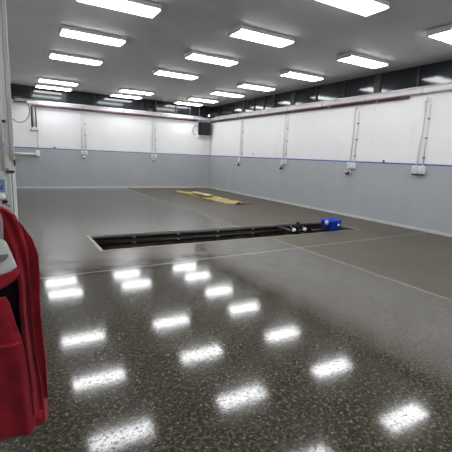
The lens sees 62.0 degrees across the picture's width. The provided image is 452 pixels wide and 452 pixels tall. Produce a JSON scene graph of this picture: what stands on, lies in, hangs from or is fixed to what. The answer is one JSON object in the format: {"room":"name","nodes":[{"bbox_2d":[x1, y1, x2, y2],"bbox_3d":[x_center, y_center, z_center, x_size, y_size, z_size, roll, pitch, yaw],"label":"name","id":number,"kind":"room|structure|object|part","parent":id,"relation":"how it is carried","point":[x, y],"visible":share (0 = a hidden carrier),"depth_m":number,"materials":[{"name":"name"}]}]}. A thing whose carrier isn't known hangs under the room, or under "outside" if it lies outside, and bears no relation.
{"room":"auto repair garage","nodes":[
{"label":"auto repair garage","id":0,"kind":"room"},
{"bbox_2d":[0,0,17,210],"bbox_3d":[-2.885,-1.399,4.701,0.366,4.000,0.350,-3,12,-30],"label":"wall pier","id":1,"kind":"object","parent":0,"point":[3,175],"visible":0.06,"depth_m":4.65,"materials":[{"name":"paint"}]},
{"bbox_2d":[0,81,5,168],"bbox_3d":[-2.705,-2.020,4.444,0.038,2.670,0.040,-3,12,-30],"label":"conduit","id":2,"kind":"object","parent":1,"relation":"attached to","point":[1,113],"visible":1,"depth_m":4.60,"materials":[{"name":"white plastic"}]},
{"bbox_2d":[0,179,5,191],"bbox_3d":[-2.837,-0.502,4.706,0.130,0.160,0.009,-3,12,-30],"label":"notice","id":3,"kind":"object","parent":1,"relation":"attached to","point":[2,189],"visible":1,"depth_m":4.72,"materials":[{"name":"blue paper"}]},
{"bbox_2d":[0,192,6,200],"bbox_3d":[-2.804,-0.368,4.704,0.110,0.110,0.092,-3,12,-30],"label":"round fitting","id":4,"kind":"object","parent":1,"relation":"attached to","point":[3,196],"visible":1,"depth_m":4.68,"materials":[{"name":"white plastic"}]},
{"bbox_2d":[0,0,14,161],"bbox_3d":[-2.633,-2.071,4.488,0.064,2.580,0.022,-3,12,-30],"label":"cable tray","id":5,"kind":"object","parent":1,"relation":"attached to","point":[3,31],"visible":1,"depth_m":4.54,"materials":[{"name":"grey metal"}]},
{"bbox_2d":[5,168,14,172],"bbox_3d":[-2.711,-0.697,4.717,0.100,0.060,0.045,-3,12,-30],"label":"latch","id":6,"kind":"object","parent":1,"relation":"attached to","point":[7,170],"depth_m":4.70,"materials":[{"name":"black metal"}]},
{"bbox_2d":[9,174,17,219],"bbox_3d":[-2.721,-0.056,4.854,0.068,1.220,0.030,-3,12,-30],"label":"strip","id":7,"kind":"object","parent":1,"relation":"attached to","point":[12,177],"visible":0.44,"depth_m":4.78,"materials":[{"name":"white metal"}]},
{"bbox_2d":[12,96,29,122],"bbox_3d":[-2.588,-1.461,4.725,0.218,0.319,0.009,-3,12,-30],"label":"cable","id":8,"kind":"object","parent":1,"relation":"hanging from","point":[15,96],"visible":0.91,"depth_m":4.75,"materials":[{"name":"grey plastic"}]},
{"bbox_2d":[11,99,209,185],"bbox_3d":[-4.862,-3.405,16.731,9.790,3.420,0.100,-3,12,-30],"label":"wall","id":9,"kind":"structure","parent":0,"point":[60,129],"depth_m":16.47,"materials":[{"name":"paint"}]},
{"bbox_2d":[14,150,39,155],"bbox_3d":[-8.118,-2.893,14.834,1.390,0.240,0.100,-3,12,-30],"label":"pipe","id":10,"kind":"object","parent":9,"relation":"attached to","point":[37,153],"visible":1,"depth_m":14.98,"materials":[{"name":"white plastic"}]},
{"bbox_2d":[13,99,208,120],"bbox_3d":[-4.510,-5.021,16.476,8.420,0.128,0.102,-3,12,-30],"label":"cable tray","id":11,"kind":"object","parent":9,"relation":"attached to","point":[28,101],"visible":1,"depth_m":16.15,"materials":[{"name":"silver metal"}]},
{"bbox_2d":[14,97,26,101],"bbox_3d":[-7.871,-4.828,14.404,0.420,0.140,0.170,-3,12,-30],"label":"junction box","id":12,"kind":"object","parent":11,"relation":"attached to","point":[16,99],"visible":0.9,"depth_m":14.34,"materials":[{"name":"grey plastic"}]},
{"bbox_2d":[27,99,201,117],"bbox_3d":[-4.517,-5.109,16.457,7.700,0.044,0.044,-3,12,-30],"label":"pipe","id":13,"kind":"object","parent":11,"relation":"on","point":[27,99],"visible":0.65,"depth_m":16.20,"materials":[{"name":"white plastic"}]},
{"bbox_2d":[35,104,197,126],"bbox_3d":[-4.438,-4.524,16.531,7.053,0.878,0.048,-3,12,-30],"label":"pipe","id":14,"kind":"object","parent":11,"relation":"attached to","point":[36,104],"visible":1,"depth_m":15.90,"materials":[{"name":"white metal"}]},
{"bbox_2d":[16,186,207,187],"bbox_3d":[-4.863,-1.754,17.010,9.090,0.075,0.014,-3,12,-30],"label":"baseboard","id":15,"kind":"structure","parent":9,"relation":"attached to","point":[16,186],"depth_m":16.86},
{"bbox_2d":[17,147,208,155],"bbox_3d":[-4.797,-3.309,16.728,9.090,0.032,0.004,-3,12,-30],"label":"trim","id":16,"kind":"structure","parent":9,"relation":"attached to","point":[17,147],"depth_m":16.55,"materials":[{"name":"blue paint"}]},
{"bbox_2d":[31,105,195,126],"bbox_3d":[-4.544,-4.524,16.574,7.195,0.875,0.078,-3,12,-30],"label":"pipe","id":17,"kind":"object","parent":9,"relation":"attached to","point":[32,105],"visible":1,"depth_m":15.91,"materials":[{"name":"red metal"}]},
{"bbox_2d":[152,118,152,153],"bbox_3d":[-3.395,-4.155,17.341,0.044,1.620,0.042,-3,12,-30],"label":"conduit","id":18,"kind":"object","parent":9,"relation":"attached to","point":[152,118],"visible":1,"depth_m":17.33,"materials":[{"name":"white"}]},
{"bbox_2d":[155,119,155,152],"bbox_3d":[-3.270,-4.133,17.418,0.044,1.560,0.042,-3,12,-30],"label":"conduit","id":19,"kind":"object","parent":9,"relation":"attached to","point":[155,119],"visible":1,"depth_m":17.40,"materials":[{"name":"white plastic"}]},
{"bbox_2d":[198,121,210,134],"bbox_3d":[-1.054,-4.780,18.365,0.540,0.660,0.386,-3,12,-30],"label":"heater","id":20,"kind":"object","parent":9,"relation":"attached to","point":[204,128],"visible":1,"depth_m":18.22,"materials":[{"name":"black metal"}]},
{"bbox_3d":[-0.971,-4.720,18.225,0.470,0.530,0.017,-3,12,-30],"label":"grille frame","id":21,"kind":"part","parent":20,"relation":"part of","materials":[{"name":"black metal"}]},
{"bbox_2d":[10,83,211,118],"bbox_3d":[-4.743,-5.295,16.522,9.990,0.780,0.100,-3,12,-30],"label":"window","id":22,"kind":"structure","parent":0,"point":[73,97],"depth_m":16.17,"materials":[{"name":"black glass"}]},
{"bbox_2d":[61,90,66,102],"bbox_3d":[-6.613,-5.266,15.367,0.180,0.580,0.028,-3,12,-30],"label":"trim","id":23,"kind":"structure","parent":22,"relation":"attached to","point":[64,98],"depth_m":15.35,"materials":[{"name":"black metal"}]},
{"bbox_2d":[140,99,143,111],"bbox_3d":[-3.790,-5.437,16.967,0.180,0.580,0.028,-3,12,-30],"label":"trim","id":24,"kind":"structure","parent":22,"relation":"attached to","point":[141,100],"depth_m":16.95,"materials":[{"name":"black metal"}]},
{"bbox_2d":[96,226,320,249],"bbox_3d":[0.265,0.937,8.302,6.280,1.379,1.420,-3,12,-30],"label":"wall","id":25,"kind":"structure","parent":0,"point":[110,247],"depth_m":8.28,"materials":[{"name":"metal"}]},
{"bbox_2d":[97,227,321,245],"bbox_3d":[0.027,0.206,8.645,5.980,0.068,0.100,-3,12,-30],"label":"rail","id":26,"kind":"object","parent":25,"relation":"attached to","point":[270,231],"visible":0.8,"depth_m":8.16,"materials":[{"name":"black metal"}]},
{"bbox_2d":[87,221,359,250],"bbox_3d":[0.299,0.168,8.161,6.110,0.064,1.250,-3,12,-30],"label":"trim","id":27,"kind":"structure","parent":25,"relation":"attached to","point":[342,226],"depth_m":8.03,"materials":[{"name":"metal"}]},
{"bbox_2d":[0,188,451,451],"bbox_3d":[0.267,0.216,8.070,9.790,0.120,21.800,-3,12,-30],"label":"floor","id":28,"kind":"structure","parent":0,"point":[339,341],"depth_m":3.58,"materials":[{"name":"grey concrete"}]},
{"bbox_2d":[172,192,212,201],"bbox_3d":[-1.326,-1.173,14.790,0.248,0.040,3.203,-4,12,-33],"label":"strip","id":29,"kind":"object","parent":28,"relation":"on","point":[172,192],"visible":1,"depth_m":14.93,"materials":[{"name":"grey metal"}]},
{"bbox_2d":[92,223,320,240],"bbox_3d":[0.031,0.098,8.625,5.980,0.060,0.100,-3,12,-30],"label":"rail","id":30,"kind":"object","parent":28,"relation":"attached to","point":[312,224],"visible":0.96,"depth_m":8.19,"materials":[{"name":"black metal"}]},
{"bbox_2d":[175,190,245,204],"bbox_3d":[-0.708,-1.173,14.780,0.764,0.097,4.444,-4,12,-33],"label":"sheet","id":31,"kind":"object","parent":28,"relation":"on","point":[218,199],"visible":0.86,"depth_m":14.01,"materials":[{"name":"yellow wood"}]},
{"bbox_2d":[191,191,212,195],"bbox_3d":[-0.881,-1.283,14.911,0.412,0.084,1.592,-3,12,-30],"label":"sheet","id":32,"kind":"object","parent":31,"relation":"on","point":[196,192],"visible":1,"depth_m":14.91,"materials":[{"name":"white paper"}]},
{"bbox_2d":[278,222,306,234],"bbox_3d":[1.570,0.117,8.816,0.440,0.476,1.000,-3,12,-30],"label":"jack","id":33,"kind":"object","parent":28,"relation":"on","point":[303,229],"visible":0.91,"depth_m":8.64,"materials":[{"name":"black metal"}]},
{"bbox_2d":[310,228,340,231],"bbox_3d":[2.490,0.097,9.404,0.960,0.053,0.100,-3,12,-30],"label":"steel beam","id":34,"kind":"structure","parent":28,"relation":"attached to","point":[311,230],"depth_m":9.23,"materials":[{"name":"black metal"}]},
{"bbox_2d":[321,218,341,230],"bbox_3d":[2.608,-0.057,9.323,0.484,0.285,0.356,-3,12,-30],"label":"plastic tub","id":35,"kind":"object","parent":34,"relation":"on","point":[334,224],"visible":0.94,"depth_m":9.20,"materials":[{"name":"blue plastic"}]},
{"bbox_3d":[2.612,-0.157,9.304,0.400,0.024,0.290,-3,12,-30],"label":"lid","id":36,"kind":"part","parent":35,"relation":"part of","materials":[{"name":"blue plastic"}]},
{"bbox_3d":[2.619,0.143,9.183,0.960,0.053,0.100,-3,12,-30],"label":"steel beam","id":37,"kind":"structure","parent":28,"relation":"attached to","visible":0},
{"bbox_2d":[324,220,328,230],"bbox_3d":[2.420,-0.005,9.072,0.088,0.256,0.088,-3,12,-30],"label":"spray can","id":38,"kind":"object","parent":37,"relation":"on","point":[326,221],"visible":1,"depth_m":9.04,"materials":[{"name":"black metal"}]},
{"bbox_2d":[6,0,451,106],"bbox_3d":[0.481,-3.846,7.461,9.990,0.100,22.000,-3,12,-30],"label":"ceiling","id":39,"kind":"structure","parent":0,"point":[322,32],"depth_m":8.11,"materials":[{"name":"white paint"}]},
{"bbox_2d":[35,83,71,91],"bbox_3d":[-6.648,-5.350,14.526,1.272,0.103,0.450,-3,12,-30],"label":"ceiling light","id":40,"kind":"object","parent":39,"relation":"attached to","point":[38,85],"visible":1,"depth_m":14.40,"materials":[{"name":"white"}]},
{"bbox_2d":[36,85,70,90],"bbox_3d":[-6.649,-5.315,14.532,1.200,0.026,0.414,-3,12,-30],"label":"diffuser","id":41,"kind":"object","parent":40,"relation":"attached to","point":[54,87],"depth_m":14.43,"materials":[{"name":"white plastic"}]},
{"bbox_2d":[38,77,77,85],"bbox_3d":[-5.908,-5.082,13.249,1.272,0.103,0.450,-3,12,-30],"label":"ceiling light","id":42,"kind":"object","parent":39,"relation":"attached to","point":[40,79],"visible":1,"depth_m":13.12,"materials":[{"name":"white"}]},
{"bbox_2d":[48,51,102,65],"bbox_3d":[-3.909,-4.360,9.801,1.272,0.103,0.450,-3,12,-30],"label":"ceiling light","id":43,"kind":"object","parent":39,"relation":"attached to","point":[52,54],"visible":1,"depth_m":9.68,"materials":[{"name":"white plastic"}]},
{"bbox_2d":[50,54,100,64],"bbox_3d":[-3.911,-4.325,9.807,1.200,0.026,0.414,-3,12,-30],"label":"diffuser","id":44,"kind":"object","parent":43,"relation":"attached to","point":[67,57],"depth_m":9.71,"materials":[{"name":"white plastic"}]},
{"bbox_2d":[58,25,125,46],"bbox_3d":[-2.774,-3.950,7.843,1.272,0.103,0.450,-3,12,-30],"label":"ceiling light","id":45,"kind":"object","parent":39,"relation":"attached to","point":[67,31],"visible":1,"depth_m":7.73,"materials":[{"name":"white plastic"}]},
{"bbox_2d":[74,0,161,18],"bbox_3d":[-1.714,-3.567,6.012,1.272,0.103,0.450,-3,12,-30],"label":"ceiling light","id":46,"kind":"object","parent":39,"relation":"attached to","point":[138,7],"visible":1,"depth_m":6.04,"materials":[{"name":"white plastic"}]},
{"bbox_2d":[109,92,141,98],"bbox_3d":[-4.224,-5.497,15.900,1.272,0.103,0.450,-3,12,-30],"label":"ceiling light","id":47,"kind":"object","parent":39,"relation":"attached to","point":[111,93],"visible":1,"depth_m":15.76,"materials":[{"name":"white plastic"}]},
{"bbox_2d":[111,94,139,98],"bbox_3d":[-4.226,-5.462,15.906,1.200,0.026,0.414,-3,12,-30],"label":"diffuser","id":48,"kind":"object","parent":47,"relation":"attached to","point":[116,95],"depth_m":15.79,"materials":[{"name":"white plastic"}]},
{"bbox_2d":[118,87,153,94],"bbox_3d":[-3.484,-5.229,14.623,1.272,0.103,0.450,-3,12,-30],"label":"ceiling light","id":49,"kind":"object","parent":39,"relation":"attached to","point":[129,90],"visible":1,"depth_m":14.49,"materials":[{"name":"white plastic"}]},
{"bbox_2d":[120,90,152,94],"bbox_3d":[-3.485,-5.194,14.629,1.200,0.026,0.414,-3,12,-30],"label":"diffuser","id":50,"kind":"object","parent":49,"relation":"attached to","point":[145,92],"depth_m":14.56,"materials":[{"name":"white plastic"}]},
{"bbox_2d":[153,68,198,79],"bbox_3d":[-1.486,-4.507,11.175,1.272,0.103,0.450,-3,12,-30],"label":"ceiling light","id":51,"kind":"object","parent":39,"relation":"attached to","point":[159,71],"visible":1,"depth_m":11.05,"materials":[{"name":"white"}]},
{"bbox_2d":[155,71,196,79],"bbox_3d":[-1.487,-4.472,11.181,1.200,0.026,0.414,-3,12,-30],"label":"diffuser","id":52,"kind":"object","parent":51,"relation":"attached to","point":[177,74],"depth_m":11.09,"materials":[{"name":"white plastic"}]},
{"bbox_2d":[174,100,202,105],"bbox_3d":[-1.731,-5.648,17.313,1.272,0.103,0.450,-3,12,-30],"label":"ceiling light","id":53,"kind":"object","parent":39,"relation":"attached to","point":[176,101],"visible":1,"depth_m":17.16,"materials":[{"name":"white plastic"}]},
{"bbox_2d":[176,102,200,105],"bbox_3d":[-1.732,-5.613,17.320,1.200,0.026,0.414,-3,12,-30],"label":"diffuser","id":54,"kind":"object","parent":53,"relation":"attached to","point":[185,103],"depth_m":17.20,"materials":[{"name":"white plastic"}]},
{"bbox_2d":[187,96,217,102],"bbox_3d":[-0.991,-5.380,16.036,1.272,0.103,0.450,-3,12,-30],"label":"ceiling light","id":55,"kind":"object","parent":39,"relation":"attached to","point":[193,98],"visible":1,"depth_m":15.89,"materials":[{"name":"white plastic"}]},
{"bbox_2d":[189,98,216,102],"bbox_3d":[-0.992,-5.345,16.043,1.200,0.026,0.414,-3,12,-30],"label":"diffuser","id":56,"kind":"object","parent":55,"relation":"attached to","point":[194,99],"depth_m":15.94,"materials":[{"name":"white plastic"}]},
{"bbox_2d":[184,50,238,66],"bbox_3d":[-0.351,-4.097,9.217,1.272,0.103,0.450,-3,12,-30],"label":"ceiling light","id":57,"kind":"object","parent":39,"relation":"attached to","point":[194,55],"visible":1,"depth_m":9.09,"materials":[{"name":"white plastic"}]},
{"bbox_2d":[186,54,236,65],"bbox_3d":[-0.352,-4.062,9.223,1.200,0.026,0.414,-3,12,-30],"label":"diffuser","id":58,"kind":"object","parent":57,"relation":"attached to","point":[209,58],"depth_m":9.13,"materials":[{"name":"white plastic"}]},
{"bbox_2d":[210,90,244,97],"bbox_3d":[0.046,-5.006,14.248,1.272,0.103,0.450,-3,12,-30],"label":"ceiling light","id":59,"kind":"object","parent":39,"relation":"attached to","point":[216,92],"visible":1,"depth_m":14.11,"materials":[{"name":"white plastic"}]},
{"bbox_2d":[212,92,242,97],"bbox_3d":[0.044,-4.971,14.255,1.200,0.026,0.414,-3,12,-30],"label":"diffuser","id":60,"kind":"object","parent":59,"relation":"attached to","point":[232,94],"depth_m":14.17,"materials":[{"name":"white plastic"}]},
{"bbox_2d":[236,82,274,91],"bbox_3d":[1.008,-4.658,12.588,1.272,0.103,0.450,-3,12,-30],"label":"ceiling light","id":61,"kind":"object","parent":39,"relation":"attached to","point":[242,84],"visible":1,"depth_m":12.45,"materials":[{"name":"white"}]},
{"bbox_2d":[238,84,273,90],"bbox_3d":[1.006,-4.623,12.595,1.200,0.026,0.414,-3,12,-30],"label":"diffuser","id":62,"kind":"object","parent":61,"relation":"attached to","point":[251,86],"depth_m":12.49,"materials":[{"name":"white plastic"}]},
{"bbox_2d":[228,24,294,47],"bbox_3d":[0.710,-3.714,7.386,1.272,0.103,0.450,-3,12,-30],"label":"ceiling light","id":63,"kind":"object","parent":39,"relation":"attached to","point":[240,31],"visible":1,"depth_m":7.26,"materials":[{"name":"white plastic"}]},
{"bbox_2d":[231,29,291,46],"bbox_3d":[0.709,-3.679,7.393,1.200,0.026,0.414,-3,12,-30],"label":"diffuser","id":64,"kind":"object","parent":63,"relation":"attached to","point":[248,34],"depth_m":7.30,"materials":[{"name":"white plastic"}]},
{"bbox_2d":[279,69,323,81],"bbox_3d":[2.143,-4.248,10.630,1.272,0.103,0.450,-3,12,-30],"label":"ceiling light","id":65,"kind":"object","parent":39,"relation":"attached to","point":[291,73],"visible":1,"depth_m":10.49,"materials":[{"name":"white"}]},
{"bbox_2d":[281,72,321,80],"bbox_3d":[2.141,-4.213,10.637,1.200,0.026,0.414,-3,12,-30],"label":"diffuser","id":66,"kind":"object","parent":65,"relation":"attached to","point":[299,75],"depth_m":10.52,"materials":[{"name":"white plastic"}]},
{"bbox_2d":[317,0,389,16],"bbox_3d":[1.796,-3.321,5.513,1.272,0.103,0.450,-3,12,-30],"label":"ceiling light","id":67,"kind":"object","parent":39,"relation":"attached to","point":[366,8],"visible":1,"depth_m":5.61,"materials":[{"name":"white plastic"}]},
{"bbox_2d":[336,52,388,68],"bbox_3d":[3.203,-3.865,8.800,1.272,0.103,0.450,-3,12,-30],"label":"ceiling light","id":68,"kind":"object","parent":39,"relation":"attached to","point":[350,57],"visible":1,"depth_m":8.67,"materials":[{"name":"white plastic"}]},
{"bbox_2d":[338,56,386,67],"bbox_3d":[3.202,-3.830,8.806,1.200,0.026,0.414,-3,12,-30],"label":"diffuser","id":69,"kind":"object","parent":68,"relation":"attached to","point":[365,61],"depth_m":8.72,"materials":[{"name":"white plastic"}]},
{"bbox_2d":[426,24,451,43],"bbox_3d":[4.289,-3.472,6.927,1.272,0.103,0.450,-3,12,-30],"label":"ceiling light","id":70,"kind":"object","parent":39,"relation":"attached to","point":[444,33],"visible":1,"depth_m":6.70,"materials":[{"name":"white plastic"}]},
{"bbox_2d":[429,29,451,43],"bbox_3d":[4.287,-3.437,6.933,1.200,0.026,0.414,-3,12,-30],"label":"diffuser","id":71,"kind":"object","parent":70,"relation":"attached to","point":[445,35],"depth_m":6.73,"materials":[{"name":"white plastic"}]},
{"bbox_2d":[208,90,451,233],"bbox_3d":[4.428,-1.750,9.952,0.100,3.420,21.200,-3,12,-30],"label":"wall","id":72,"kind":"structure","parent":0,"point":[389,131],"depth_m":11.06,"materials":[{"name":"paint"}]},
{"bbox_2d":[283,117,285,156],"bbox_3d":[2.131,-3.243,13.700,0.042,1.620,0.044,-3,12,-30],"label":"conduit","id":73,"kind":"object","parent":72,"relation":"attached to","point":[285,117],"visible":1,"depth_m":13.68,"materials":[{"name":"white"}]},
{"bbox_2d":[285,115,288,158],"bbox_3d":[2.201,-3.187,13.582,0.042,1.560,0.044,-3,12,-30],"label":"conduit","id":74,"kind":"object","parent":72,"relation":"attached to","point":[288,115],"visible":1,"depth_m":13.59,"materials":[{"name":"white plastic"}]},
{"bbox_2d":[211,96,409,122],"bbox_3d":[1.911,-4.163,13.950,0.078,0.080,10.750,-3,12,-30],"label":"pipe","id":75,"kind":"object","parent":72,"relation":"attached to","point":[406,97],"visible":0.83,"depth_m":11.76,"materials":[{"name":"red metal"}]},
{"bbox_2d":[208,186,451,236],"bbox_3d":[4.310,-0.102,10.221,0.014,0.075,21.186,-3,12,-30],"label":"baseboard","id":76,"kind":"structure","parent":72,"relation":"attached to","point":[275,200],"depth_m":11.20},
{"bbox_2d":[209,155,451,166],"bbox_3d":[4.379,-1.658,9.943,0.004,0.036,21.200,-3,12,-30],"label":"trim","id":77,"kind":"structure","parent":72,"relation":"attached to","point":[209,155],"depth_m":11.09,"materials":[{"name":"blue paint"}]},
{"bbox_2d":[211,84,451,120],"bbox_3d":[3.126,-3.829,11.817,0.102,0.128,15.500,-3,12,-30],"label":"cable tray","id":78,"kind":"object","parent":72,"relation":"attached to","point":[447,87],"visible":0.84,"depth_m":10.65,"materials":[{"name":"silver metal"}]},
{"bbox_2d":[213,96,399,120],"bbox_3d":[1.827,-4.188,13.925,0.040,0.038,10.400,-3,12,-30],"label":"pipe","id":79,"kind":"object","parent":78,"relation":"attached to","point":[396,96],"visible":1,"depth_m":11.88,"materials":[{"name":"white metal"}]},
{"bbox_2d":[215,82,451,117],"bbox_3d":[2.590,-4.113,12.739,0.044,0.044,12.600,-3,12,-30],"label":"pipe","id":80,"kind":"object","parent":78,"relation":"on","point":[448,82],"visible":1,"depth_m":10.81,"materials":[{"name":"white plastic"}]},
{"bbox_2d":[350,109,355,162],"bbox_3d":[3.708,-2.618,10.986,0.042,1.510,0.044,-3,12,-30],"label":"conduit","id":81,"kind":"object","parent":72,"relation":"attached to","point":[355,109],"visible":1,"depth_m":10.98,"materials":[{"name":"white metal"}]},
{"bbox_2d":[351,162,355,168],"bbox_3d":[3.720,-1.778,11.002,0.094,0.195,0.135,-3,12,-30],"label":"box","id":82,"kind":"object","parent":72,"relation":"attached to","point":[353,165],"visible":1,"depth_m":10.96,"materials":[{"name":"white plastic"}]},
{"bbox_2d":[354,111,359,161],"bbox_3d":[3.778,-2.563,10.868,0.042,1.450,0.044,-3,12,-30],"label":"conduit","id":83,"kind":"object","parent":72,"relation":"attached to","point":[356,139],"visible":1,"depth_m":10.86,"materials":[{"name":"white plastic"}]},
{"bbox_2d":[411,165,417,174],"bbox_3d":[4.690,-1.391,9.331,0.094,0.258,0.155,-3,12,-30],"label":"box","id":84,"kind":"object","parent":72,"relation":"attached to","point":[414,170],"visible":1,"depth_m":9.29,"materials":[{"name":"white plastic"}]},
{"bbox_2d":[417,165,425,175],"bbox_3d":[4.774,-1.361,9.186,0.094,0.258,0.155,-3,12,-30],"label":"box","id":85,"kind":"object","parent":72,"relation":"attached to","point":[421,169],"visible":1,"depth_m":9.14,"materials":[{"name":"white plastic"}]},
{"bbox_2d":[416,102,426,165],"bbox_3d":[4.768,-2.235,9.156,0.042,1.510,0.066,-3,12,-30],"label":"conduit","id":86,"kind":"object","parent":72,"relation":"attached to","point":[425,110],"visible":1,"depth_m":9.13,"materials":[{"name":"white"}]},
{"bbox_2d":[422,104,430,164],"bbox_3d":[4.829,-2.183,9.055,0.042,1.450,0.044,-3,12,-30],"label":"conduit","id":87,"kind":"object","parent":72,"relation":"attached to","point":[426,138],"visible":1,"depth_m":9.04,"materials":[{"name":"white plastic"}]},
{"bbox_2d":[211,59,451,117],"bbox_3d":[4.572,-3.631,9.701,0.100,0.780,21.300,-3,12,-30],"label":"window","id":88,"kind":"structure","parent":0,"point":[438,72],"depth_m":10.98,"materials":[{"name":"black glass"}]},
{"bbox_2d":[241,100,244,112],"bbox_3d":[0.744,-5.090,16.163,0.028,0.580,0.220,-3,12,-30],"label":"trim","id":89,"kind":"structure","parent":88,"relation":"attached to","point":[243,101],"depth_m":16.12,"materials":[{"name":"black metal"}]},
{"bbox_2d":[290,90,295,105],"bbox_3d":[2.372,-4.502,13.353,0.028,0.580,0.220,-3,12,-30],"label":"trim","id":90,"kind":"structure","parent":88,"relation":"attached to","point":[292,101],"depth_m":13.32,"materials":[{"name":"black metal"}]},
{"bbox_2d":[315,86,317,101],"bbox_3d":[2.965,-4.287,12.332,0.028,0.580,0.070,-3,12,-30],"label":"trim","id":91,"kind":"structure","parent":88,"relation":"attached to","point":[316,94],"depth_m":12.30,"materials":[{"name":"black metal"}]},
{"bbox_2d":[342,80,345,97],"bbox_3d":[3.557,-4.074,11.310,0.028,0.580,0.070,-3,12,-30],"label":"trim","id":92,"kind":"structure","parent":88,"relation":"attached to","point":[344,86],"depth_m":11.29,"materials":[{"name":"black metal"}]},
{"bbox_2d":[373,73,382,92],"bbox_3d":[4.149,-3.860,10.289,0.028,0.580,0.220,-3,12,-30],"label":"trim","id":93,"kind":"structure","parent":88,"relation":"attached to","point":[378,77],"depth_m":10.26,"materials":[{"name":"black metal"}]},
{"bbox_2d":[416,65,421,86],"bbox_3d":[4.741,-3.646,9.267,0.028,0.580,0.070,-3,12,-30],"label":"trim","id":94,"kind":"structure","parent":88,"relation":"attached to","point":[419,66],"depth_m":9.25,"materials":[{"name":"black metal"}]},
{"bbox_3d":[-0.868,-0.096,1.145,0.230,0.140,0.060,-3,12,-30],"label":"coat hook","id":95,"kind":"object","parent":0,"visible":0},
{"bbox_2d":[0,206,48,440],"bbox_3d":[-0.798,0.328,1.233,0.370,0.840,0.224,-3,12,-30],"label":"jacket","id":96,"kind":"object","parent":95,"relation":"hanging from","point":[24,396],"visible":1,"depth_m":1.23,"materials":[{"name":"red fabric"}]},
{"bbox_3d":[-0.784,0.472,1.190,0.304,0.495,0.050,-3,12,-30],"label":"panel","id":97,"kind":"part","parent":96,"relation":"part of","materials":[{"name":"red fabric"}]}
]}

